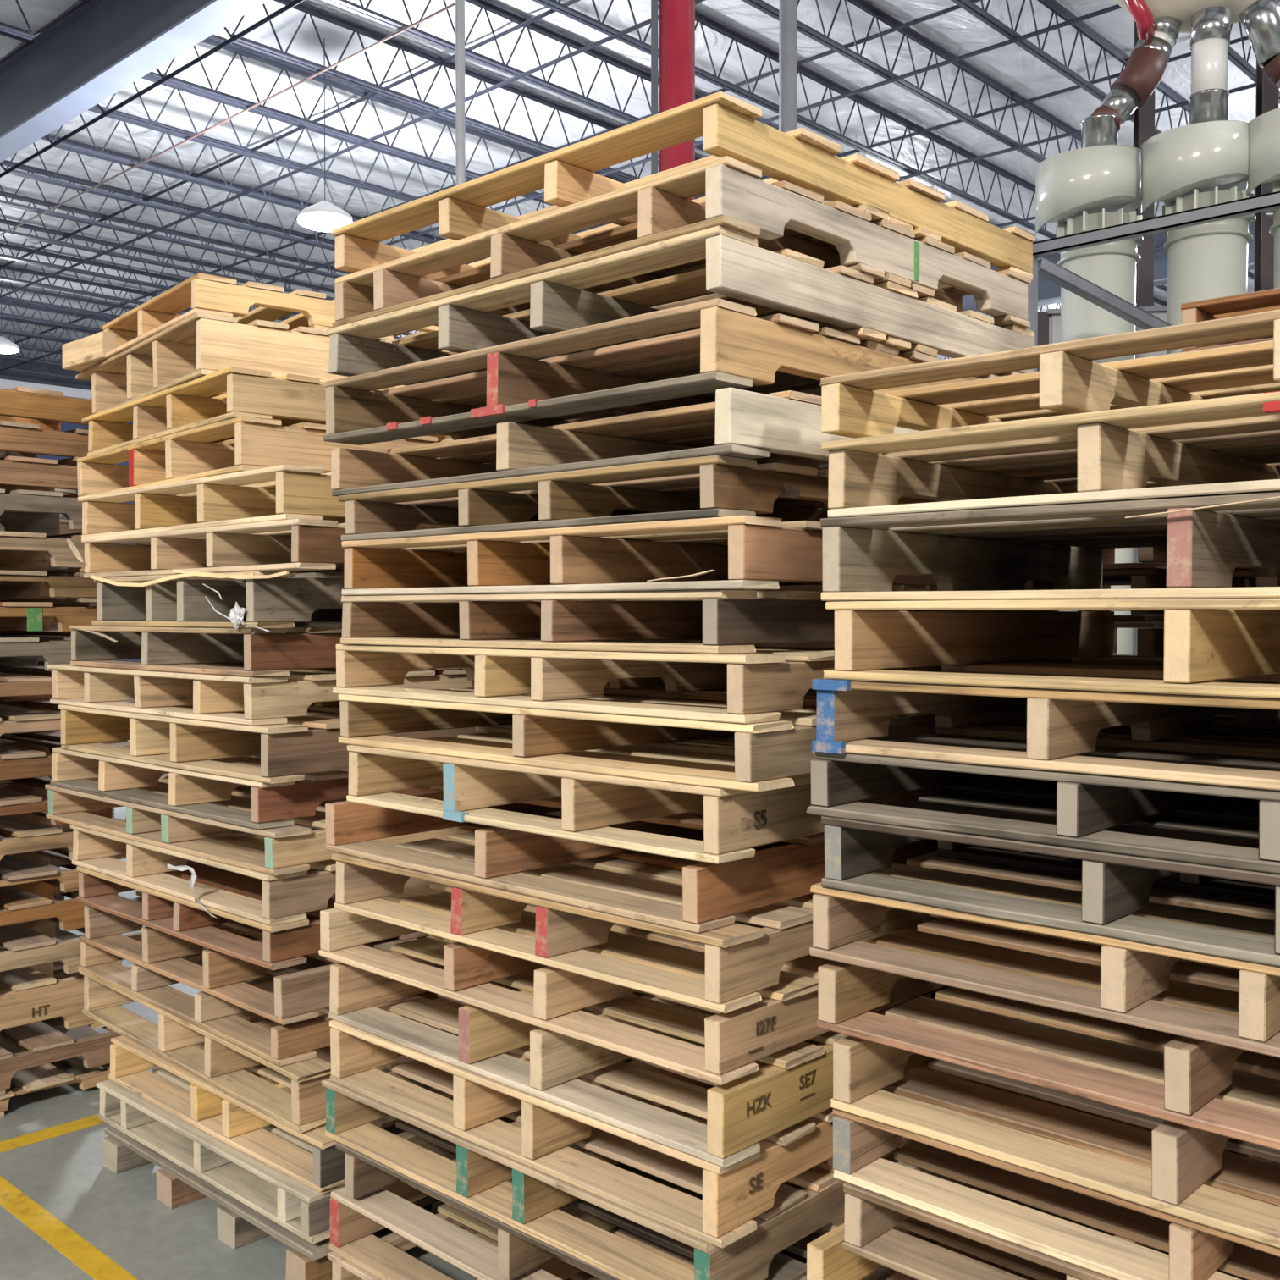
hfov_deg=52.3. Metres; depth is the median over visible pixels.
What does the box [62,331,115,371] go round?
block
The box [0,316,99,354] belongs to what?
joist
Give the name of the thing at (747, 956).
wooden pallet
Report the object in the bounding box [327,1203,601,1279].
wooden pallet
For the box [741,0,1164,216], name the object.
joist
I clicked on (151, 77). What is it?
joist
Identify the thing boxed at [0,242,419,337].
joist
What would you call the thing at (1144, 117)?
steel post
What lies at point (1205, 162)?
dust cyclone
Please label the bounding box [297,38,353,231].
lamp
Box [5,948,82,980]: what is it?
wooden pallet
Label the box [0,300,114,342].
joist
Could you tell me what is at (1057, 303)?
joist
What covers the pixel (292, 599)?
wooden pallet
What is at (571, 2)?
bridging angle
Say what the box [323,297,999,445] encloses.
wooden pallet
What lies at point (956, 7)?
bridging angle
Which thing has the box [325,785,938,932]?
wooden pallet
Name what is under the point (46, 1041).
wooden pallet
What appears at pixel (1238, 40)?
bridging angle
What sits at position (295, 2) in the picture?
bridging angle
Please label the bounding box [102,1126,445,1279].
pallet
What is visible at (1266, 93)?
steel post
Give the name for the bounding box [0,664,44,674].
wooden pallet
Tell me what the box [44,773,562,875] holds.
wooden pallet
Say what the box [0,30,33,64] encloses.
joist
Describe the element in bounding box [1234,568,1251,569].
wooden pallet
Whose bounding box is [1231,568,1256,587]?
wooden pallet
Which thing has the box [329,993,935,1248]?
wooden pallet
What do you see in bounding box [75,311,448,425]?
wooden pallet
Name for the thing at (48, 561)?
wooden pallet
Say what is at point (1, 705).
wooden pallet
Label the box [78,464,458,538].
wooden pallet
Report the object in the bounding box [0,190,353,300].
joist
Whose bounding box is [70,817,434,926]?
wooden pallet
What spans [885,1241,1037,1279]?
wooden pallet
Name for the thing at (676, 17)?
column
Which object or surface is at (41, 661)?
wooden pallet
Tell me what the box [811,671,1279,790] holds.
wooden pallet
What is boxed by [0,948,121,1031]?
wooden pallet
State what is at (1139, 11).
hose
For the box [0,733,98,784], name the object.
wooden pallet
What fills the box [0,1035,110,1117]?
wooden pallet
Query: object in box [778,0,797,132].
vertical pipe
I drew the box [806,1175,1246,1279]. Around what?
wooden pallet
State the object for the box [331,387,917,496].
wooden pallet
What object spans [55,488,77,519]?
wooden pallet
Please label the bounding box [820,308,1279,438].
wooden pallet
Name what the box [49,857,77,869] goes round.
wooden pallet
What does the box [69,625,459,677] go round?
wooden pallet
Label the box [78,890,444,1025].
wooden pallet
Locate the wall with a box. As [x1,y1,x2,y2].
[0,353,141,662]
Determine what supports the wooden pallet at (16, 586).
on the wooden pallet at (25, 618)
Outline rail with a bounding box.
[1037,256,1172,330]
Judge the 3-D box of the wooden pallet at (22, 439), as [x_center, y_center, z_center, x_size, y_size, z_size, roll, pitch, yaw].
[-2.690,-0.670,4.494,1.162,0.112,1.200,1,2,43]
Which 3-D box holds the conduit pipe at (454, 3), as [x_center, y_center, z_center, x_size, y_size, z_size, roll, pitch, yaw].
[-5.548,-6.455,16.558,40.000,0.028,0.028,1,2,43]
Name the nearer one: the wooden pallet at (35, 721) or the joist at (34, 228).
the wooden pallet at (35, 721)
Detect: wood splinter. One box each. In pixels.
[66,538,83,562]
[69,626,117,641]
[90,572,254,586]
[172,569,288,579]
[404,688,419,692]
[646,569,715,581]
[1125,496,1279,518]
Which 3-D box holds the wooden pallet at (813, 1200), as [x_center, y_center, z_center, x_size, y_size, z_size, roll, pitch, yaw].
[0.053,1.140,3.158,1.236,0.141,1.112,1,2,43]
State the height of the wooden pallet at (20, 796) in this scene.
0.118 m
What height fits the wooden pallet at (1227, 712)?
0.126 m
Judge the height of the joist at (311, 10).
0.650 m
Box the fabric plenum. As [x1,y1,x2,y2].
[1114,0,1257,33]
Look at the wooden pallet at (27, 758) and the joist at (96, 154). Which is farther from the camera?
the joist at (96, 154)
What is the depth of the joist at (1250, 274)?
23.70 m
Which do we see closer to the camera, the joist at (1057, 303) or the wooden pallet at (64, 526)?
the wooden pallet at (64, 526)
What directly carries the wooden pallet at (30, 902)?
on the wooden pallet at (32, 943)
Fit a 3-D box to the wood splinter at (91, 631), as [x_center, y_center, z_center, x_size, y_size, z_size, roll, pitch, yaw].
[-1.685,-0.018,4.017,0.313,0.042,0.019,1,2,43]
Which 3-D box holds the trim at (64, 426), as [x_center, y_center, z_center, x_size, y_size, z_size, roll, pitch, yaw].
[-15.969,-5.105,35.210,0.100,2.910,54.000,1,2,43]
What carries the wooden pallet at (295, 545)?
on the wooden pallet at (292, 599)
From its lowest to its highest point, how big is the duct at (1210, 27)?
0.551 m
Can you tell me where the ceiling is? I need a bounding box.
[0,0,1279,420]
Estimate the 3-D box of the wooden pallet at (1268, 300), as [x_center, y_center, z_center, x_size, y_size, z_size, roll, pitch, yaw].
[2.038,-0.730,3.061,1.132,0.126,1.050,1,2,44]
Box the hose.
[1124,0,1154,39]
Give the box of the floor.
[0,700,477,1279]
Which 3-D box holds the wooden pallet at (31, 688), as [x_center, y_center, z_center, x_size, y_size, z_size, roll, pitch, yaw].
[-2.642,0.185,4.510,1.164,0.129,1.216,1,2,44]
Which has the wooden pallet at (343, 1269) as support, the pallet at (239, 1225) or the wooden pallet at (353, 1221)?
the wooden pallet at (353, 1221)
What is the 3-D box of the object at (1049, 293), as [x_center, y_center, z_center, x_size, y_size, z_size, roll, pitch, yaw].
[6.814,-6.841,25.312,46.000,0.960,0.340,1,2,43]
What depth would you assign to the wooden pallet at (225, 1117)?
3.56 m
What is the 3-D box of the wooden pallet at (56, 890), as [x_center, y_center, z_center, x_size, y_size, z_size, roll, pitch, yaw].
[-3.140,1.090,5.851,1.154,0.130,1.048,1,2,43]
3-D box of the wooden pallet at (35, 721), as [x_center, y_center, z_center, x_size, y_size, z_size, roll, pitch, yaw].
[-2.649,0.311,4.536,1.165,0.124,1.245,1,2,42]
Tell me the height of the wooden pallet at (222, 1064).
0.145 m
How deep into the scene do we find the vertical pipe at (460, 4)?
9.89 m
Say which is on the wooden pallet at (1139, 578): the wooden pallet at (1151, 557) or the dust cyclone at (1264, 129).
the wooden pallet at (1151, 557)
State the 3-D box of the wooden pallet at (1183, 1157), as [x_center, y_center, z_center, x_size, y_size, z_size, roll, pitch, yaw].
[1.138,0.758,2.307,1.162,0.133,1.128,1,2,44]
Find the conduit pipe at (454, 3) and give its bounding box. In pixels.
[0,0,465,236]
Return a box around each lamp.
[0,274,19,353]
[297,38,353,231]
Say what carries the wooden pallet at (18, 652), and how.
on the wooden pallet at (31, 688)
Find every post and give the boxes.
[651,0,658,175]
[1026,254,1037,371]
[1133,20,1155,306]
[1253,0,1279,292]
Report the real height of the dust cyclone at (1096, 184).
5.059 m
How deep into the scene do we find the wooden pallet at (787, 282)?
2.70 m
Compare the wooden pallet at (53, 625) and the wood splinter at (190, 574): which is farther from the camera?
the wooden pallet at (53, 625)
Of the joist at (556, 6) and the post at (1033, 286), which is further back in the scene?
the joist at (556, 6)
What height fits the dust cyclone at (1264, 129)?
5.118 m
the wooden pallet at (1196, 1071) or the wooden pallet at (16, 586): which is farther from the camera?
the wooden pallet at (16, 586)
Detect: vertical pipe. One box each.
[455,0,465,185]
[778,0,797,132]
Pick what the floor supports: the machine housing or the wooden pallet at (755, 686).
the machine housing
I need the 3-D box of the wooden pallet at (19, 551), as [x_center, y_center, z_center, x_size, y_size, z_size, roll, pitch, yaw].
[-2.683,-0.298,4.506,1.159,0.129,1.234,1,2,44]
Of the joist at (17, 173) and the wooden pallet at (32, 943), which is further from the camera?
the joist at (17, 173)
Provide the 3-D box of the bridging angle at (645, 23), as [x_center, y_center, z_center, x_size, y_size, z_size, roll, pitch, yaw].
[-4.417,-6.489,17.760,40.000,0.040,0.044,1,2,43]
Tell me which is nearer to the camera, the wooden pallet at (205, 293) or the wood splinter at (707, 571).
the wood splinter at (707, 571)
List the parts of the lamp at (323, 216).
hanger rod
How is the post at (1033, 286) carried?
on the floor
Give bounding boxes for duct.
[1090,16,1181,132]
[1189,5,1230,95]
[1238,0,1279,88]
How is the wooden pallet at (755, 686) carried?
on the wooden pallet at (767, 753)
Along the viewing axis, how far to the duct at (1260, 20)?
8.42 m
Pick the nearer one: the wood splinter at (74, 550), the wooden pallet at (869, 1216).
the wooden pallet at (869, 1216)
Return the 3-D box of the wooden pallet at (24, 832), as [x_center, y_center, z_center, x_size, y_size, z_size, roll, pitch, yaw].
[-2.648,0.710,4.578,1.159,0.135,1.219,1,2,43]
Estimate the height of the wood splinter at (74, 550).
0.076 m
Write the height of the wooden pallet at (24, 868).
0.101 m
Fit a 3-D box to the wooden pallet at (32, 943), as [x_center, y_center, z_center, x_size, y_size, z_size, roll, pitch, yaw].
[-2.655,1.084,4.542,1.164,0.144,1.212,1,2,43]
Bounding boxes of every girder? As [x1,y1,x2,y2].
[0,0,269,162]
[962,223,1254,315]
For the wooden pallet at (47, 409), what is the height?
0.114 m
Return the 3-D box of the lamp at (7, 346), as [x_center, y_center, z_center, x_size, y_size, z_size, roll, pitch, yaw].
[-12.730,-6.571,25.985,0.640,1.627,0.640,1,2,43]
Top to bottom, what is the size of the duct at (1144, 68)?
0.892 m
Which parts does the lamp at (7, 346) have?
hanger rod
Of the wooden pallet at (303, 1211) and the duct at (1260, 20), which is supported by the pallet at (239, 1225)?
the wooden pallet at (303, 1211)
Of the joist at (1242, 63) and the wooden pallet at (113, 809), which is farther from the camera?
the joist at (1242, 63)
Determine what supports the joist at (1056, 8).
attached to the girder at (102, 47)
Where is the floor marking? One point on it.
(80, 1251)
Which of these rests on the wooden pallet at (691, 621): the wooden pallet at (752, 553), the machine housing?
the wooden pallet at (752, 553)
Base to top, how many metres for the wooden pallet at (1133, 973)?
0.126 m
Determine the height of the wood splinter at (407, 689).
0.025 m
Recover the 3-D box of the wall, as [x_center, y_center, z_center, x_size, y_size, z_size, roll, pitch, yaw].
[-16.078,-3.462,35.346,0.200,8.820,54.000,1,2,43]
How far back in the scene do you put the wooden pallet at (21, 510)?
4.45 m
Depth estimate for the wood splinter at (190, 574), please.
3.66 m
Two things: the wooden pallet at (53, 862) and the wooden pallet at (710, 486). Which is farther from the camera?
the wooden pallet at (53, 862)
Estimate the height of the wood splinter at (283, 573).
0.034 m
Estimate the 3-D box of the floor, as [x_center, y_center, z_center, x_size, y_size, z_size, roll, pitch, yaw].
[0.308,1.307,20.020,48.000,0.100,54.000,1,2,43]
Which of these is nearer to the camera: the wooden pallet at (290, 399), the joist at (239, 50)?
the wooden pallet at (290, 399)
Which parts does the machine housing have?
corner post, lid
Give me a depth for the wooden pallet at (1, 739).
5.49 m
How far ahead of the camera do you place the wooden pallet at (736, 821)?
2.70 m
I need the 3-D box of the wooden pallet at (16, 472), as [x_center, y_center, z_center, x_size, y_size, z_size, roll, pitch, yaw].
[-2.665,-0.559,4.538,1.163,0.112,1.232,1,2,43]
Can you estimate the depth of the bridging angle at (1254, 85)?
17.05 m
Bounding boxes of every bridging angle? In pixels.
[0,0,303,177]
[0,0,580,268]
[0,0,706,298]
[0,4,1121,371]
[13,0,980,343]
[281,35,1248,318]
[823,82,1256,200]
[994,216,1035,227]
[1153,228,1254,250]
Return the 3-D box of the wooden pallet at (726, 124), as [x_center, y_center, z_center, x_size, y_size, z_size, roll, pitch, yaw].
[0.111,-0.921,3.122,1.210,0.109,1.195,1,2,43]
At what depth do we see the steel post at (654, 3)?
9.89 m
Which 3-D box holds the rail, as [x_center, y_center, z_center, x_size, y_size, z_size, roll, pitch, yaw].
[2.941,-2.132,8.200,1.235,0.380,0.070,-1,1,-29]
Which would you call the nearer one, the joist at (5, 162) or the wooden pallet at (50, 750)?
the wooden pallet at (50, 750)
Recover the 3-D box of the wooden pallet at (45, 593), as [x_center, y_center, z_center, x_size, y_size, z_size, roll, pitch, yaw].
[-3.130,-0.204,5.824,1.156,0.130,1.047,1,2,44]
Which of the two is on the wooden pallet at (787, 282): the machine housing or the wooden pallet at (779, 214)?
the wooden pallet at (779, 214)
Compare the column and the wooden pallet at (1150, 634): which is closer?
the wooden pallet at (1150, 634)
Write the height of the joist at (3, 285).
0.650 m
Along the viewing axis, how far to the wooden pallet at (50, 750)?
5.49 m
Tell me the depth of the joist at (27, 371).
33.45 m
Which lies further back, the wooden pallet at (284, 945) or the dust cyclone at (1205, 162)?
the dust cyclone at (1205, 162)
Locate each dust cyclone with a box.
[1035,114,1143,654]
[1140,88,1255,354]
[1246,107,1279,288]
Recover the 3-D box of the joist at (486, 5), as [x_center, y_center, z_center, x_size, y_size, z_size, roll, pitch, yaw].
[1.946,-6.847,18.432,0.136,0.650,16.430,1,2,43]
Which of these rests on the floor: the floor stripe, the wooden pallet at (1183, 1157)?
the floor stripe
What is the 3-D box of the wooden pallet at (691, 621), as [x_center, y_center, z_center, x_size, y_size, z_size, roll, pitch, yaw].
[0.104,-0.048,3.110,1.181,0.115,1.138,1,2,43]
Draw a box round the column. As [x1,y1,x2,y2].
[659,0,695,200]
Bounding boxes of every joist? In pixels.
[0,0,91,40]
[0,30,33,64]
[0,134,484,262]
[0,160,342,278]
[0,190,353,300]
[0,218,412,336]
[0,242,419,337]
[0,264,397,339]
[0,283,135,331]
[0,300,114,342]
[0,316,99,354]
[0,331,69,366]
[0,348,87,380]
[44,105,491,258]
[96,72,612,232]
[155,36,628,200]
[223,0,700,198]
[322,0,1042,269]
[531,0,1056,238]
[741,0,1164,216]
[950,0,1254,193]
[1039,303,1060,311]
[1153,297,1167,305]
[1154,285,1167,292]
[1227,22,1279,104]
[1247,270,1253,279]
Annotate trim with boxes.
[0,378,452,438]
[37,420,133,503]
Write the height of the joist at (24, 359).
0.650 m
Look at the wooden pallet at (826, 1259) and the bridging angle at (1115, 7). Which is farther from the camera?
the bridging angle at (1115, 7)
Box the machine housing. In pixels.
[1037,305,1167,654]
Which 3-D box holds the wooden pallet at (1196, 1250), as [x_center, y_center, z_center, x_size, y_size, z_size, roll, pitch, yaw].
[1.129,0.887,2.294,1.170,0.124,1.087,1,2,43]
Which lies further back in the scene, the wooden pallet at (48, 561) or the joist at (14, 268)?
the joist at (14, 268)
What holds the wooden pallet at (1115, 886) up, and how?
on the wooden pallet at (1133, 973)
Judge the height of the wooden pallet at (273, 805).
0.124 m
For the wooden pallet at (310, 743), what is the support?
on the wooden pallet at (273, 805)
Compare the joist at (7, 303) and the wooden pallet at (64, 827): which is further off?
the joist at (7, 303)
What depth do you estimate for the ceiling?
17.55 m
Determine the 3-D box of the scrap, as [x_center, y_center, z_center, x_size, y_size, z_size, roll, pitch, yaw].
[-1.056,-0.086,3.413,0.334,0.129,0.025,1,2,43]
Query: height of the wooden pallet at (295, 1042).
0.108 m
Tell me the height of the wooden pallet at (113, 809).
0.129 m
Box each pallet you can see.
[0,386,126,431]
[0,420,88,466]
[0,455,79,497]
[0,488,126,538]
[0,531,84,573]
[0,570,97,602]
[0,582,70,603]
[0,601,104,635]
[0,634,71,673]
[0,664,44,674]
[0,669,121,708]
[0,700,128,744]
[0,704,60,713]
[0,729,60,749]
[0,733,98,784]
[0,749,53,783]
[0,778,111,825]
[0,812,126,860]
[0,833,78,892]
[0,865,78,910]
[0,878,119,931]
[0,893,71,948]
[0,917,122,974]
[0,925,85,950]
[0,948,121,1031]
[0,1016,121,1095]
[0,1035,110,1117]
[2,518,82,534]
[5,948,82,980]
[38,640,111,664]
[44,617,58,630]
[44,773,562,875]
[45,788,114,811]
[46,554,73,569]
[46,662,474,725]
[49,742,435,829]
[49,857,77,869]
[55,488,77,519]
[58,700,485,783]
[61,811,114,831]
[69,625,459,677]
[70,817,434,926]
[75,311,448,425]
[76,860,427,970]
[77,415,485,501]
[77,932,441,1066]
[77,948,458,1133]
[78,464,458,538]
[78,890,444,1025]
[81,518,453,578]
[86,366,481,455]
[91,570,408,628]
[96,1066,344,1244]
[101,272,438,359]
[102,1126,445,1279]
[108,1016,453,1194]
[318,882,944,1085]
[321,1054,915,1279]
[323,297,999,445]
[325,225,1034,386]
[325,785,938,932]
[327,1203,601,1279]
[328,937,950,1167]
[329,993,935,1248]
[329,1158,937,1279]
[331,91,1035,292]
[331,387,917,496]
[331,832,932,1013]
[332,155,1031,328]
[332,644,1041,723]
[335,1116,935,1279]
[337,454,939,540]
[338,687,1026,792]
[340,590,1020,653]
[341,515,1035,595]
[346,732,937,864]
[805,724,1279,874]
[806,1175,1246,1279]
[809,851,1279,1058]
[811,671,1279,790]
[816,918,1279,1150]
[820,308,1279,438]
[820,491,1279,601]
[820,793,1279,966]
[821,391,1279,518]
[823,598,1279,698]
[830,986,1279,1248]
[832,1059,1279,1279]
[842,1141,1279,1279]
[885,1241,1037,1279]
[1020,568,1180,621]
[1041,621,1164,662]
[1099,546,1166,569]
[1180,287,1279,352]
[1215,708,1279,719]
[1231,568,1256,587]
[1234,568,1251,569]
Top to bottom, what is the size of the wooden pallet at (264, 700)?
0.127 m
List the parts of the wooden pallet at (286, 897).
plastic strip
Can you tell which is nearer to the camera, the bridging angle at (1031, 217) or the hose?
the hose
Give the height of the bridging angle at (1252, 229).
0.040 m
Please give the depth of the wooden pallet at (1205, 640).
2.25 m
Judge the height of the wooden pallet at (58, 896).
0.130 m
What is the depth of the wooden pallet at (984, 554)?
2.27 m
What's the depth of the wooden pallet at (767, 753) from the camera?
2.71 m
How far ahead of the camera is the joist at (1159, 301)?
28.32 m
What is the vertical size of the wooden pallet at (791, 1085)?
0.147 m
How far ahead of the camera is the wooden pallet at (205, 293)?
3.77 m
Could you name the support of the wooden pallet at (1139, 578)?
on the wooden pallet at (1150, 634)
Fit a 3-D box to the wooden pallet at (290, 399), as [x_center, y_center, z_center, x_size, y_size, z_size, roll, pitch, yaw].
[-1.092,-0.668,4.173,0.955,0.132,1.171,-1,2,-41]
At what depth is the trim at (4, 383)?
35.09 m
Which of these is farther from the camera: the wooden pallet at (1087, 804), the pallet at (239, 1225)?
the pallet at (239, 1225)
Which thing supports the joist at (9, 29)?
attached to the girder at (102, 47)
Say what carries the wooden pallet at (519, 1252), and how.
on the wooden pallet at (353, 1221)
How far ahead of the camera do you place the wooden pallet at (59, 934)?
5.70 m
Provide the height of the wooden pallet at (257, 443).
0.144 m
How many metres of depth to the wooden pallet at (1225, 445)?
2.17 m
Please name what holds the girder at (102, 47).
attached to the ceiling
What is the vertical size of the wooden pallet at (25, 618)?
0.118 m
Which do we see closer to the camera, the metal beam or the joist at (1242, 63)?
the metal beam
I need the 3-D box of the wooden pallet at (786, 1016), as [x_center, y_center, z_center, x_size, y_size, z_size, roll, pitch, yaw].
[0.067,0.711,3.160,1.294,0.128,1.130,1,2,43]
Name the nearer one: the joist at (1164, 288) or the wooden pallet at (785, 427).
the wooden pallet at (785, 427)
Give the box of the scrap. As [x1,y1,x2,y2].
[202,583,270,632]

